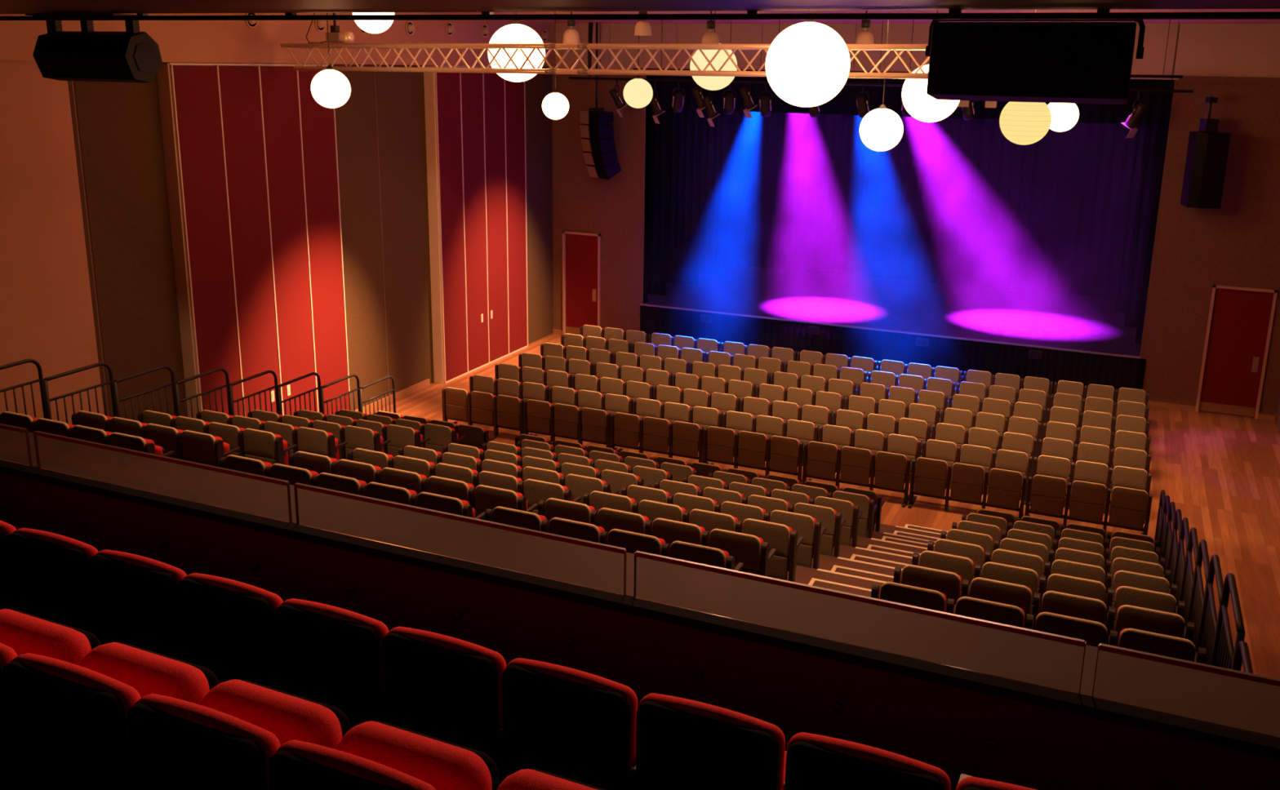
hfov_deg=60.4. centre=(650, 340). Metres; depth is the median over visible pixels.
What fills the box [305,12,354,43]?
chain hoist
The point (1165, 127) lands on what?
drape
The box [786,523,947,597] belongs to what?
stairs
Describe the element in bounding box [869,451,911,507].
chair
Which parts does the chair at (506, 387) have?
post, backrest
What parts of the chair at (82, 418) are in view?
post, backrest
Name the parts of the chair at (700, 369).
post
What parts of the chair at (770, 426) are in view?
post, panel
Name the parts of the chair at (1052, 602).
post, backrest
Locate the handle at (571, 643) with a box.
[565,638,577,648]
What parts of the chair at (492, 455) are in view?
post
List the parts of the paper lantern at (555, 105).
cord, lamp shade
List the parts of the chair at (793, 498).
post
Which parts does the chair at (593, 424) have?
post, backrest, panel, post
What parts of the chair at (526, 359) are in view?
post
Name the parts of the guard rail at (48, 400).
post, rail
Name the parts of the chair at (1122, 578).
post, backrest, post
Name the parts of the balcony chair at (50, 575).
panel, backrest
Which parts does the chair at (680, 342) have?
post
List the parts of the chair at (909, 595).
post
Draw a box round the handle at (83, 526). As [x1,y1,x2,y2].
[76,521,87,530]
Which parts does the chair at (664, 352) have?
post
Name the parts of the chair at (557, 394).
post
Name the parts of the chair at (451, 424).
backrest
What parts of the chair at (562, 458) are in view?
post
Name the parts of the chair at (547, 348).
post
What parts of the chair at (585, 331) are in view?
post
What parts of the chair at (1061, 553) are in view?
post, backrest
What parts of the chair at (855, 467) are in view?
post, panel, backrest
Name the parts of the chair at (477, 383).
post, backrest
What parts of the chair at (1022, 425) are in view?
post, backrest, post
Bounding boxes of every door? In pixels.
[562,231,600,334]
[1195,284,1277,419]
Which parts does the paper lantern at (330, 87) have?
cord, lamp shade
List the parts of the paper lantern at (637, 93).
lamp shade, cord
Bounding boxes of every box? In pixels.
[700,314,711,323]
[807,325,819,334]
[915,337,928,346]
[957,100,969,106]
[984,101,996,107]
[1028,349,1042,359]
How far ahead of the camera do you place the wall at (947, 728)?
4.85 m
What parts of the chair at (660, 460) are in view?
backrest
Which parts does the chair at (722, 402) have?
post, panel, backrest, post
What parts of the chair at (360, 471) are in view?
post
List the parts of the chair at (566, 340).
post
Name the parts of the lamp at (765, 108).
rod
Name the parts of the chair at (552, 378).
post, backrest, post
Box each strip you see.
[71,80,110,416]
[374,71,389,390]
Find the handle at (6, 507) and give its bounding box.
[0,503,11,511]
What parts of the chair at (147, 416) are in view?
post, backrest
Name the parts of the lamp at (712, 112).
barn door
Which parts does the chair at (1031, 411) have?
post, backrest, post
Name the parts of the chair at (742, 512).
post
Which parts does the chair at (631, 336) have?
post, backrest, post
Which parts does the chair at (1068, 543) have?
post, backrest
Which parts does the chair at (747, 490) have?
post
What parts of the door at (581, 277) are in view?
kick plate, push plate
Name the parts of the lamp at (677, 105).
rod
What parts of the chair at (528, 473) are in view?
post, backrest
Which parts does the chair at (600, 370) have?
post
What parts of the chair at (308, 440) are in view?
post, backrest, post, seat, armrest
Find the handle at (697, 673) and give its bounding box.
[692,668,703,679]
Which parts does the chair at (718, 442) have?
post, panel, backrest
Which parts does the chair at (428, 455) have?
post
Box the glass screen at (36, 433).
[33,431,292,523]
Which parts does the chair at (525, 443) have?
post, backrest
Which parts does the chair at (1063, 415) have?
post, backrest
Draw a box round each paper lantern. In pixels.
[311,13,351,107]
[352,12,394,33]
[488,12,545,81]
[542,11,568,119]
[622,11,653,108]
[689,10,737,90]
[765,10,849,106]
[859,10,903,151]
[902,9,959,122]
[999,9,1051,145]
[1047,21,1079,131]
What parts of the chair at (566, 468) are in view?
post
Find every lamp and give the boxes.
[563,11,579,43]
[609,80,627,117]
[634,11,651,35]
[649,80,665,124]
[671,81,684,112]
[692,84,705,117]
[702,11,719,43]
[702,89,720,126]
[722,83,736,114]
[739,82,757,118]
[758,83,772,116]
[808,105,819,117]
[855,10,874,44]
[855,85,869,118]
[901,101,911,116]
[960,100,974,119]
[1120,91,1146,137]
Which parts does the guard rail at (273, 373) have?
post, rail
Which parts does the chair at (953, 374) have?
post, backrest, post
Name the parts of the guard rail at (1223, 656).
rail, post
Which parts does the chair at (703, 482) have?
post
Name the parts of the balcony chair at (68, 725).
panel, backrest, seat, seat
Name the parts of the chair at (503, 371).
post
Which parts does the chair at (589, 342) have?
post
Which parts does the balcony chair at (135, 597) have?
panel, backrest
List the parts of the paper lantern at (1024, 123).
lamp shade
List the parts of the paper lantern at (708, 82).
lamp shade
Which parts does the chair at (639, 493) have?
post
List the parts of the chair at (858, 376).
post, backrest, post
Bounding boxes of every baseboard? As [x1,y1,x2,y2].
[353,378,430,413]
[552,328,1275,421]
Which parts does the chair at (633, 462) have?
post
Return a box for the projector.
[25,13,162,83]
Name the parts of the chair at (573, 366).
post, backrest, post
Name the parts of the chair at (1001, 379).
post, backrest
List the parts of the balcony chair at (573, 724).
panel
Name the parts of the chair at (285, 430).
post, backrest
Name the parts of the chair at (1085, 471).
post, panel, backrest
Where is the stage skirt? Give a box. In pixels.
[640,305,1146,402]
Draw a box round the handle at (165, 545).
[159,541,169,550]
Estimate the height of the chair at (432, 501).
0.789 m
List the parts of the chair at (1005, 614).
post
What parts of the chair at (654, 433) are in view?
post, panel, backrest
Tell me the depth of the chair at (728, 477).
14.26 m
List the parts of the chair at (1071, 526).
post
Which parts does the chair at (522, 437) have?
post, backrest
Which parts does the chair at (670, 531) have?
post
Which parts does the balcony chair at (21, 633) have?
backrest, seat, seat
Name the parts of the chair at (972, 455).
post, backrest, panel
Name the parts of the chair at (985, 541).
post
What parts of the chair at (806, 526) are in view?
post, backrest, panel, post, armrest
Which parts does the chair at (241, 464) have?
post, backrest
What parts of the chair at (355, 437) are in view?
post, panel, backrest, post, seat, armrest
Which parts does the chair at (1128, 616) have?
post, backrest, post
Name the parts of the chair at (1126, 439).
post, backrest, post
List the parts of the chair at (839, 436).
post, panel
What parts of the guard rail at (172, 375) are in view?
post, rail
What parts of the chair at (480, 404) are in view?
post, backrest, panel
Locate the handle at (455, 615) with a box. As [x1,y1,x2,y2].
[450,610,461,621]
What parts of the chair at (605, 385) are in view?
post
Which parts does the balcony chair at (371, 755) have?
backrest, seat, seat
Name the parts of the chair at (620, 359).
post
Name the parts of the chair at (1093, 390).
post, backrest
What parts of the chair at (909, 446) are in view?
post, backrest, panel, post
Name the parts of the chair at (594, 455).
post, backrest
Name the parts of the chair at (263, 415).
post, backrest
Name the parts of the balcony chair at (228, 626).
panel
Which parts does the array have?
flying frame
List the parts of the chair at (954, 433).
post, backrest, panel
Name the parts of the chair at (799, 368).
post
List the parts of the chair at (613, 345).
post, backrest, post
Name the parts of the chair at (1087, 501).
post, panel, backrest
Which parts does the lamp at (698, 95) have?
barn door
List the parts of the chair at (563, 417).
post, panel, backrest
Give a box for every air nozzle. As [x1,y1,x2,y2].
[244,13,258,28]
[314,20,326,31]
[357,25,367,34]
[404,20,414,35]
[445,22,453,35]
[480,23,488,37]
[541,29,547,41]
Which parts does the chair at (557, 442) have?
backrest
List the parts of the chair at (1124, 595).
post, panel, backrest, post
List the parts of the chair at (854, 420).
post, backrest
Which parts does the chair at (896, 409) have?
post, backrest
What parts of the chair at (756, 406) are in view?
post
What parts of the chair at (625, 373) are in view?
post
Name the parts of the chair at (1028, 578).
post, backrest, panel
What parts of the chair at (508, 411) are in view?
post, backrest, panel, post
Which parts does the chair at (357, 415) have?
backrest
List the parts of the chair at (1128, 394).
post, backrest, post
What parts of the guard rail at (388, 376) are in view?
post, rail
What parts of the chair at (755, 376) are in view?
post, backrest, post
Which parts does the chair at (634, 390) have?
post, backrest, post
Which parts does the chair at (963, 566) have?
post, backrest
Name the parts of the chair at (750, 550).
post, backrest, panel, post, armrest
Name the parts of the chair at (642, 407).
post, panel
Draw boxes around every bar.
[568,21,1193,93]
[633,19,1182,78]
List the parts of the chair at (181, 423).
post, backrest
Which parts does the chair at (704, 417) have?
post, panel, backrest, post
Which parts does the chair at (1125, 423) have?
post, backrest, post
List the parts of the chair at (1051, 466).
post, panel, backrest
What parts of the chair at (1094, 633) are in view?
post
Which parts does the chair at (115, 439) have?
post, backrest, post, seat, armrest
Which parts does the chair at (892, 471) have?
post, panel, backrest, post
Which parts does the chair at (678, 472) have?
post, backrest, post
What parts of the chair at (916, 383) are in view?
post, backrest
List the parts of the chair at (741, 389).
post, backrest, post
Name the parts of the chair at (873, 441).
post, panel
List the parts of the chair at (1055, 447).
post, backrest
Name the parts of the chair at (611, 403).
post, panel, backrest, post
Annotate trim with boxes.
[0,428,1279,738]
[0,459,1279,759]
[640,303,1140,358]
[641,75,1176,356]
[1178,75,1279,82]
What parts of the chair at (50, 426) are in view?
post, backrest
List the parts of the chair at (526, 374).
post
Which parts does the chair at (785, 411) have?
post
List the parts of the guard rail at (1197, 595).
rail, post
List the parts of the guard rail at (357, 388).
post, rail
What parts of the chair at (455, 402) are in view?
post, panel, backrest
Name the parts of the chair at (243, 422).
post, backrest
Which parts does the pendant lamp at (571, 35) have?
lamp shade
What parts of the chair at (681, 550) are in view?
post, backrest, post, armrest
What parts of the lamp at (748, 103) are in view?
barn door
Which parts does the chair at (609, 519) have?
post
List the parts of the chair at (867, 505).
post, backrest, panel, post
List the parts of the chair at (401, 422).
backrest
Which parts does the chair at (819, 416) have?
post, backrest, panel, post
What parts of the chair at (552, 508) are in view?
post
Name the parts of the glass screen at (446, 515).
pane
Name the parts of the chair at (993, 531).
post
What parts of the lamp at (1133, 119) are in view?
gel frame, barn door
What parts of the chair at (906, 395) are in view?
post, backrest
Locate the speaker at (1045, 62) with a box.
[925,19,1145,104]
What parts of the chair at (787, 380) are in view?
post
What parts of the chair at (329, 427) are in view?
post, backrest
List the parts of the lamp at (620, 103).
barn door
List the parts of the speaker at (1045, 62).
yoke knob, yoke knob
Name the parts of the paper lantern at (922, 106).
lamp shade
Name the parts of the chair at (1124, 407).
post, backrest, post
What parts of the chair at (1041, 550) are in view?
post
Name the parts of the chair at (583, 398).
post, panel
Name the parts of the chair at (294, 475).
post, backrest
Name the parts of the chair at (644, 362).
post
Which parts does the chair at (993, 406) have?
post, backrest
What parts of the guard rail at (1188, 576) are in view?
rail, post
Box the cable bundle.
[587,22,593,76]
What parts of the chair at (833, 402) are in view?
post, backrest, post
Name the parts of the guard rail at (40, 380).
rail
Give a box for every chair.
[0,411,39,432]
[0,520,19,610]
[0,608,101,789]
[1,642,218,789]
[5,528,97,634]
[30,417,75,436]
[66,425,112,444]
[71,410,112,431]
[88,549,186,660]
[104,432,174,457]
[105,417,147,436]
[126,679,351,789]
[137,410,177,426]
[139,423,183,458]
[169,416,210,433]
[175,430,239,466]
[177,573,283,688]
[195,409,233,424]
[203,422,244,456]
[218,454,272,475]
[226,415,265,430]
[237,428,297,466]
[247,409,283,422]
[259,421,298,453]
[263,463,319,485]
[268,721,498,789]
[274,598,389,728]
[277,414,314,427]
[288,451,337,474]
[292,426,347,461]
[293,409,327,420]
[308,420,345,457]
[310,472,367,495]
[322,413,356,426]
[330,459,382,484]
[334,408,367,420]
[339,425,391,459]
[346,448,393,469]
[351,419,387,436]
[359,482,417,505]
[362,413,395,425]
[373,410,403,419]
[374,467,426,494]
[380,626,506,768]
[382,424,430,457]
[387,455,435,479]
[391,418,425,432]
[398,445,441,466]
[399,415,431,424]
[409,492,484,519]
[420,423,465,454]
[420,475,474,502]
[426,419,458,428]
[429,462,478,484]
[436,452,481,471]
[441,386,470,423]
[443,443,483,458]
[453,424,497,448]
[466,391,496,426]
[468,484,537,519]
[469,374,496,395]
[472,471,522,492]
[476,459,521,477]
[479,449,520,465]
[482,440,520,455]
[484,506,546,531]
[493,377,521,398]
[493,395,533,435]
[494,363,520,382]
[497,657,637,789]
[497,768,604,789]
[515,434,551,446]
[516,439,553,451]
[516,447,556,460]
[516,456,559,471]
[517,466,563,484]
[517,479,582,514]
[518,352,542,368]
[519,366,545,384]
[519,382,549,401]
[523,399,552,435]
[537,497,595,524]
[540,342,564,357]
[541,517,604,543]
[542,355,567,372]
[542,369,572,387]
[548,386,576,405]
[550,403,580,441]
[550,440,584,448]
[550,444,586,456]
[552,453,592,466]
[555,462,599,478]
[559,474,618,503]
[560,333,584,346]
[563,345,587,360]
[565,358,593,375]
[571,373,599,391]
[574,389,603,409]
[577,407,617,450]
[579,324,603,337]
[582,336,606,350]
[582,444,617,453]
[582,490,635,512]
[584,450,622,462]
[586,348,613,364]
[589,459,630,472]
[590,507,648,534]
[592,362,619,378]
[595,469,651,495]
[596,377,624,395]
[600,528,665,555]
[601,327,624,340]
[601,393,632,414]
[604,338,631,353]
[610,412,640,452]
[613,351,637,367]
[615,450,652,459]
[617,365,644,382]
[619,456,657,468]
[621,484,670,503]
[622,329,648,343]
[622,380,653,400]
[627,466,679,488]
[627,693,786,789]
[631,342,655,356]
[631,499,685,522]
[632,398,662,418]
[636,355,662,370]
[639,416,671,454]
[642,368,671,387]
[644,518,705,545]
[648,333,672,346]
[651,456,688,466]
[653,384,681,404]
[653,480,699,496]
[654,344,679,359]
[655,462,703,482]
[660,401,690,422]
[661,357,689,375]
[661,541,743,571]
[666,493,717,512]
[668,421,708,464]
[671,335,694,349]
[671,373,699,390]
[678,347,706,363]
[680,388,708,408]
[682,509,737,533]
[683,475,725,489]
[686,462,723,477]
[688,361,715,377]
[688,405,722,429]
[693,337,720,353]
[697,376,725,394]
[697,487,743,505]
[702,426,736,465]
[702,528,776,577]
[705,351,731,366]
[707,392,740,414]
[708,471,748,485]
[714,364,742,382]
[714,501,765,522]
[720,341,745,355]
[722,410,753,433]
[722,467,762,479]
[724,379,755,404]
[724,481,767,498]
[729,354,755,369]
[733,431,768,471]
[735,518,803,582]
[739,396,769,417]
[740,368,770,397]
[742,494,789,513]
[744,344,769,359]
[746,477,787,492]
[752,415,784,438]
[755,356,784,374]
[755,383,784,402]
[761,474,799,486]
[764,435,804,482]
[764,510,826,568]
[765,488,810,512]
[768,346,796,367]
[768,400,799,422]
[770,371,798,389]
[782,419,818,448]
[782,732,951,789]
[783,386,813,406]
[784,360,811,377]
[786,484,828,499]
[787,502,845,557]
[796,350,822,365]
[797,374,826,396]
[798,404,832,439]
[799,480,838,493]
[802,440,838,483]
[808,496,862,546]
[809,364,837,380]
[812,391,845,425]
[818,424,851,448]
[822,353,848,371]
[824,378,857,409]
[827,490,877,538]
[832,408,864,445]
[835,446,872,488]
[836,367,867,394]
[838,486,884,532]
[844,395,875,420]
[847,355,877,382]
[850,429,884,453]
[856,382,886,414]
[862,413,895,440]
[867,370,895,399]
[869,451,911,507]
[871,582,946,612]
[874,399,906,434]
[877,360,904,386]
[883,433,922,486]
[884,386,915,418]
[893,564,961,608]
[894,373,924,402]
[894,417,932,457]
[904,362,932,383]
[905,403,941,439]
[907,457,947,508]
[911,551,974,597]
[914,390,948,422]
[921,439,956,479]
[923,377,956,408]
[927,538,984,579]
[931,365,963,394]
[931,422,964,461]
[940,408,972,444]
[940,528,993,564]
[944,462,984,511]
[946,596,1024,627]
[948,394,979,427]
[951,520,1000,554]
[955,381,986,410]
[955,444,991,484]
[955,773,1035,789]
[960,577,1032,628]
[961,512,1007,546]
[963,369,991,398]
[964,427,999,466]
[971,412,1004,448]
[972,508,1014,536]
[973,561,1038,614]
[978,398,1010,433]
[982,468,1026,520]
[984,549,1043,593]
[985,385,1015,418]
[991,373,1020,405]
[991,448,1032,505]
[993,537,1048,576]
[997,431,1037,476]
[1000,528,1051,561]
[1004,416,1041,457]
[1007,520,1054,549]
[1009,401,1045,439]
[1014,388,1049,422]
[1015,515,1059,539]
[1019,376,1053,408]
[1024,475,1066,519]
[1025,612,1107,647]
[1029,455,1070,504]
[1031,591,1106,630]
[1035,437,1073,477]
[1038,573,1106,613]
[1040,421,1075,459]
[1044,406,1079,443]
[1044,559,1105,593]
[1048,392,1081,426]
[1048,547,1104,576]
[1052,380,1083,412]
[1052,537,1104,561]
[1055,528,1103,550]
[1059,523,1106,547]
[1062,480,1106,528]
[1068,460,1108,508]
[1071,442,1109,484]
[1074,426,1111,470]
[1077,410,1111,449]
[1080,396,1113,435]
[1082,383,1114,420]
[1102,486,1152,535]
[1103,466,1151,524]
[1103,537,1159,560]
[1103,546,1164,573]
[1103,557,1170,588]
[1104,570,1177,607]
[1104,586,1184,631]
[1106,447,1151,492]
[1106,530,1159,551]
[1106,604,1194,647]
[1107,430,1151,471]
[1108,414,1150,457]
[1108,628,1206,664]
[1110,400,1149,438]
[1111,387,1149,426]
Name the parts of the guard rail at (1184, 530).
rail, post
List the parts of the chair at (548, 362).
post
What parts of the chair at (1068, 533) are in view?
post, backrest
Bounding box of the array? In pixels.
[579,22,621,179]
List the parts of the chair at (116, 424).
post, backrest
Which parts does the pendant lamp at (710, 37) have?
lamp shade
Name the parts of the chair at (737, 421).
post, panel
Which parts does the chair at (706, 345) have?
post, backrest, post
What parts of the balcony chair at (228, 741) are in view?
panel, backrest, seat, seat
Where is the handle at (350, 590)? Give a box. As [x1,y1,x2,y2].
[345,585,355,595]
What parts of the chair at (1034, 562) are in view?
post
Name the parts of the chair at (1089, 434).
post, backrest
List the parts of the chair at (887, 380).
post, backrest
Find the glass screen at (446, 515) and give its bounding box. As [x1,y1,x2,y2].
[293,483,626,595]
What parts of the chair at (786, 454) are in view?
post, panel, backrest, post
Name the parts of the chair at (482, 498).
post, backrest, post, armrest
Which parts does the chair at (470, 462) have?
post, backrest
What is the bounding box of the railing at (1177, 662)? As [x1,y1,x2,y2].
[1091,643,1279,697]
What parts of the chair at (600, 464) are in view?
post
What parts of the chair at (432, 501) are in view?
post, backrest, post, seat, armrest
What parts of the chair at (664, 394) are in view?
post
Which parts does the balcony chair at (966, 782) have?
panel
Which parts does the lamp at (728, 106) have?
rod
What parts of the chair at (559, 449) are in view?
post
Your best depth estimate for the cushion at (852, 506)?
12.74 m
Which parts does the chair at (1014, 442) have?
post, backrest, panel, post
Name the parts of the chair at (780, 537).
post, backrest, panel, post, armrest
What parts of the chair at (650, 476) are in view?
post, backrest, post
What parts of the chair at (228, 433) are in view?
post, backrest, panel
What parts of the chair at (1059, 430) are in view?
post, backrest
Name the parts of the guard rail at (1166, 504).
rail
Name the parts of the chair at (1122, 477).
post, panel, backrest, post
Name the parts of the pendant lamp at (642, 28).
lamp shade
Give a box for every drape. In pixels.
[648,108,670,296]
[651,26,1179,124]
[666,109,702,285]
[697,110,732,275]
[727,111,1137,298]
[1115,124,1149,312]
[1124,124,1162,328]
[1134,124,1168,344]
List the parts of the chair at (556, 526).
post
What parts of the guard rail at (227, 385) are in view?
post, rail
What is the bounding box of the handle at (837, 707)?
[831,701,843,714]
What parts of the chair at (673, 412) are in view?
post, panel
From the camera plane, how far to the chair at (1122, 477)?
16.17 m
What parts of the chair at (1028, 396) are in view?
post, backrest, post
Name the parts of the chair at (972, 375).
post, backrest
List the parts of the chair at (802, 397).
post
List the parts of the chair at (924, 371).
post, backrest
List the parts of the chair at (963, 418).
post, backrest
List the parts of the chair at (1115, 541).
post, post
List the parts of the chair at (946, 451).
post, backrest, panel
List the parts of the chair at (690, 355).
post, post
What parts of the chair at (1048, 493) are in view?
post, panel, backrest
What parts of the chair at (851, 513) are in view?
post, backrest, panel, post, armrest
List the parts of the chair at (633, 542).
post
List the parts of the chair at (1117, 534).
post, backrest, post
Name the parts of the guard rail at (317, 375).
post, rail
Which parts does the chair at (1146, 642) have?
post, backrest, post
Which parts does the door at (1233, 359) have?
kick plate, push plate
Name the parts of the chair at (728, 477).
post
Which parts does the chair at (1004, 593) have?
post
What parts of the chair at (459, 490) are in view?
post, backrest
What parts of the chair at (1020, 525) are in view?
post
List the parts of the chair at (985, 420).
post, backrest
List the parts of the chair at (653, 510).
post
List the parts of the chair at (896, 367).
post, backrest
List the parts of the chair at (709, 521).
post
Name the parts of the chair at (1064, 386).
post, backrest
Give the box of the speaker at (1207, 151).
[1180,95,1231,208]
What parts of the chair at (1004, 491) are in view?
post, panel, backrest, post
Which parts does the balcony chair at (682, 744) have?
panel, seat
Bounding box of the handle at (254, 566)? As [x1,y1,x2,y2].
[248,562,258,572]
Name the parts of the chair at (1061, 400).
post, backrest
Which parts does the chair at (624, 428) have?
post, panel, backrest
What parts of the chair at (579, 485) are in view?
post, backrest, post, armrest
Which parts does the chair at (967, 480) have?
post, panel, backrest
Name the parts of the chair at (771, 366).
post, backrest, post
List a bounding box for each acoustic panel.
[67,80,108,416]
[73,72,187,421]
[318,63,388,410]
[375,64,434,395]
[524,66,553,344]
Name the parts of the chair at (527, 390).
post, backrest, panel, post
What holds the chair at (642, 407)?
on the floor at (1222, 471)
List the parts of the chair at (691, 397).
post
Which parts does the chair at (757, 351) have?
post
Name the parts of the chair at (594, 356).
post, backrest, post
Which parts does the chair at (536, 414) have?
post, backrest, panel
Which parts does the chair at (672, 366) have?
post, backrest, post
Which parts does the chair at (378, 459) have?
post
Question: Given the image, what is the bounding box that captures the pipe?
[428,8,1279,23]
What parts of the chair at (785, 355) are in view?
post, backrest, post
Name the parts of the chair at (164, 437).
post, backrest, panel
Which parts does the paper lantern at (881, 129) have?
lamp shade, cord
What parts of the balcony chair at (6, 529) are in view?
backrest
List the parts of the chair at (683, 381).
post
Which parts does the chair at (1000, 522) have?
post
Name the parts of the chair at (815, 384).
post, backrest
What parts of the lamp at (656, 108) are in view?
barn door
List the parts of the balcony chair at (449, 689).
panel, backrest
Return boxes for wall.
[0,12,555,418]
[0,60,104,424]
[0,472,1279,789]
[162,62,484,67]
[542,23,1279,79]
[551,68,1279,417]
[1274,388,1279,434]
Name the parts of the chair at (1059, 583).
post, backrest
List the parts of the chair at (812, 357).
post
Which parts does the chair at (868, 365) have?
post, backrest, post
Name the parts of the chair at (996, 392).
post, backrest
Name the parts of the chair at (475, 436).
post, backrest, panel, post, armrest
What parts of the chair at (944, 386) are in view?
post, backrest, post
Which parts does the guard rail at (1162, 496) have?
rail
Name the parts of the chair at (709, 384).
post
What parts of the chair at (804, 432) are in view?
post, panel, backrest, post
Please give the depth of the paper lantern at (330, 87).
14.33 m
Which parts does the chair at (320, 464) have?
post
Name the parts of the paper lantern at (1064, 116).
lamp shade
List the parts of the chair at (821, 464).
post, panel, backrest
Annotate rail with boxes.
[0,8,1279,20]
[0,359,48,419]
[43,362,117,423]
[113,364,177,420]
[175,368,231,417]
[229,369,279,417]
[277,372,322,415]
[320,373,360,415]
[360,375,395,413]
[1153,489,1165,545]
[1158,495,1170,562]
[1162,502,1175,574]
[1167,508,1182,594]
[1173,517,1189,605]
[1179,527,1198,626]
[1186,539,1209,651]
[1195,554,1223,665]
[1210,573,1245,669]
[1232,640,1253,673]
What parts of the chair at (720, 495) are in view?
post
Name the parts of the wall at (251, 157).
panel, panel, flush handle, panel, flush handle, panel, panel, frame, panel, flush handle, panel, panel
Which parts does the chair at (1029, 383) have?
post, backrest, post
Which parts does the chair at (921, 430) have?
post, backrest, panel, post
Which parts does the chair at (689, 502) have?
post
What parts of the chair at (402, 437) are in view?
post, panel, backrest, post, armrest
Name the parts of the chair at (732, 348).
post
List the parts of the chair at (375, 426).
post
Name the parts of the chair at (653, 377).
post, backrest, post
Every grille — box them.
[579,110,588,124]
[579,124,589,137]
[581,138,591,151]
[582,152,594,164]
[586,165,598,177]
[1200,134,1230,207]
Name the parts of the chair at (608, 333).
post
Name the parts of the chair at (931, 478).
post, panel, backrest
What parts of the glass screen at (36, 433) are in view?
pane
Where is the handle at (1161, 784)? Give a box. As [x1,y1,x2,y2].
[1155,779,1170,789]
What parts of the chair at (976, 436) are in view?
post, backrest, panel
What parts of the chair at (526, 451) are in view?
post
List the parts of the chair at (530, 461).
post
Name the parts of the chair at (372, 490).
post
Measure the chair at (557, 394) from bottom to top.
0.789 m
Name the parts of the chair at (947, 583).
post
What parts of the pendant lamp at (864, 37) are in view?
lamp shade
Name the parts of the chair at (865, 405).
post, backrest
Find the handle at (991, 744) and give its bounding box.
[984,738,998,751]
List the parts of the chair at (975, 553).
post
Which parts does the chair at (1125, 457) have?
post, backrest, post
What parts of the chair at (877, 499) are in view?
backrest, panel, post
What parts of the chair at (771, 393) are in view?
post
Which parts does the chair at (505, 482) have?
post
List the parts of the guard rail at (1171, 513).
rail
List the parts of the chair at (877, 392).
post, backrest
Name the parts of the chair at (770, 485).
post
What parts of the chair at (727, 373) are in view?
post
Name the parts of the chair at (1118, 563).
post, backrest, post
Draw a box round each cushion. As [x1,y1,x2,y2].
[104,431,112,435]
[143,438,155,454]
[213,435,222,440]
[262,461,272,466]
[308,470,319,475]
[328,457,337,462]
[357,480,367,486]
[373,466,382,471]
[408,489,417,496]
[418,474,426,479]
[460,499,469,506]
[466,483,474,488]
[515,492,523,497]
[537,514,546,523]
[588,506,595,511]
[595,525,604,534]
[642,515,648,524]
[657,537,665,548]
[698,526,705,545]
[721,550,728,562]
[757,537,764,575]
[787,526,792,571]
[812,517,816,558]
[832,509,836,547]
[850,502,854,538]
[866,497,870,529]
[869,451,872,478]
[875,493,878,523]
[904,457,906,483]
[941,592,946,612]
[957,574,961,598]
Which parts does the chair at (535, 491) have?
post, panel, backrest, post, armrest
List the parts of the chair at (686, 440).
post, panel, backrest, post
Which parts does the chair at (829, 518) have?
post, backrest, panel, post, armrest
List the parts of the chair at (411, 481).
post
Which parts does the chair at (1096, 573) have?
post, backrest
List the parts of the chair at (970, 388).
post, backrest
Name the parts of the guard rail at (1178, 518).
rail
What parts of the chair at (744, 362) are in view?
post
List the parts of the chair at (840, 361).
post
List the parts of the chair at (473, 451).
post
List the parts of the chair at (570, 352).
post, backrest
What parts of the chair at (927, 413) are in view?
post, backrest, panel, post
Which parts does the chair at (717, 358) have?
post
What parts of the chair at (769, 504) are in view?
post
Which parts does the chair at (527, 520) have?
post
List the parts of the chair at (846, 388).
post, backrest, post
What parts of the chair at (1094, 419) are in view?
post, backrest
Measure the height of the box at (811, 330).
0.180 m
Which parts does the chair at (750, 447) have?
post, panel, backrest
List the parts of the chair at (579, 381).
post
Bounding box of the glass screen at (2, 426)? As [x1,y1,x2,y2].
[0,423,32,466]
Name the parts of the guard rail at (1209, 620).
rail, post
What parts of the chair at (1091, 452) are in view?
post, backrest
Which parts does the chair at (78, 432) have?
post, backrest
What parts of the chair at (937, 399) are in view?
post, backrest, post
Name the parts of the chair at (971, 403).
post, backrest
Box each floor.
[366,333,1279,679]
[644,264,1140,356]
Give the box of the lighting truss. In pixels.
[280,43,929,79]
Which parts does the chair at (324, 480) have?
post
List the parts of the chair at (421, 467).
post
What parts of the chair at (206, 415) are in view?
post, backrest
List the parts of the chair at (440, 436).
post, panel, backrest, post, armrest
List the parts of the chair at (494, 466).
post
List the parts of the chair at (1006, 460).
post, panel, backrest, post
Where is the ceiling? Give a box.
[0,0,1279,13]
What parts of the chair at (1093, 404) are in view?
post, backrest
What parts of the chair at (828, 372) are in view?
post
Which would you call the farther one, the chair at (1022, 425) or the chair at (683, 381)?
the chair at (683, 381)
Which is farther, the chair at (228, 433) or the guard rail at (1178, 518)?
the chair at (228, 433)
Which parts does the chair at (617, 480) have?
post, backrest, post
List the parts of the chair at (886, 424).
post, backrest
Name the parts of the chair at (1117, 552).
post, post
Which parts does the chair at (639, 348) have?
post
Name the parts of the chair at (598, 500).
post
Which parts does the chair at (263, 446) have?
post, backrest, panel, post, seat, armrest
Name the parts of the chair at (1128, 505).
post, panel, backrest, post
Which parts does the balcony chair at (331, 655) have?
panel, backrest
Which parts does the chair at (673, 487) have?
post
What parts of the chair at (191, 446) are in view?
post, backrest, panel, post, seat, armrest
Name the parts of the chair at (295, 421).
post, backrest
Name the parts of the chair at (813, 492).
post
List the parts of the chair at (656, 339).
post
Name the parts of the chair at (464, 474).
post, backrest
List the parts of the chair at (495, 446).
post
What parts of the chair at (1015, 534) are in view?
post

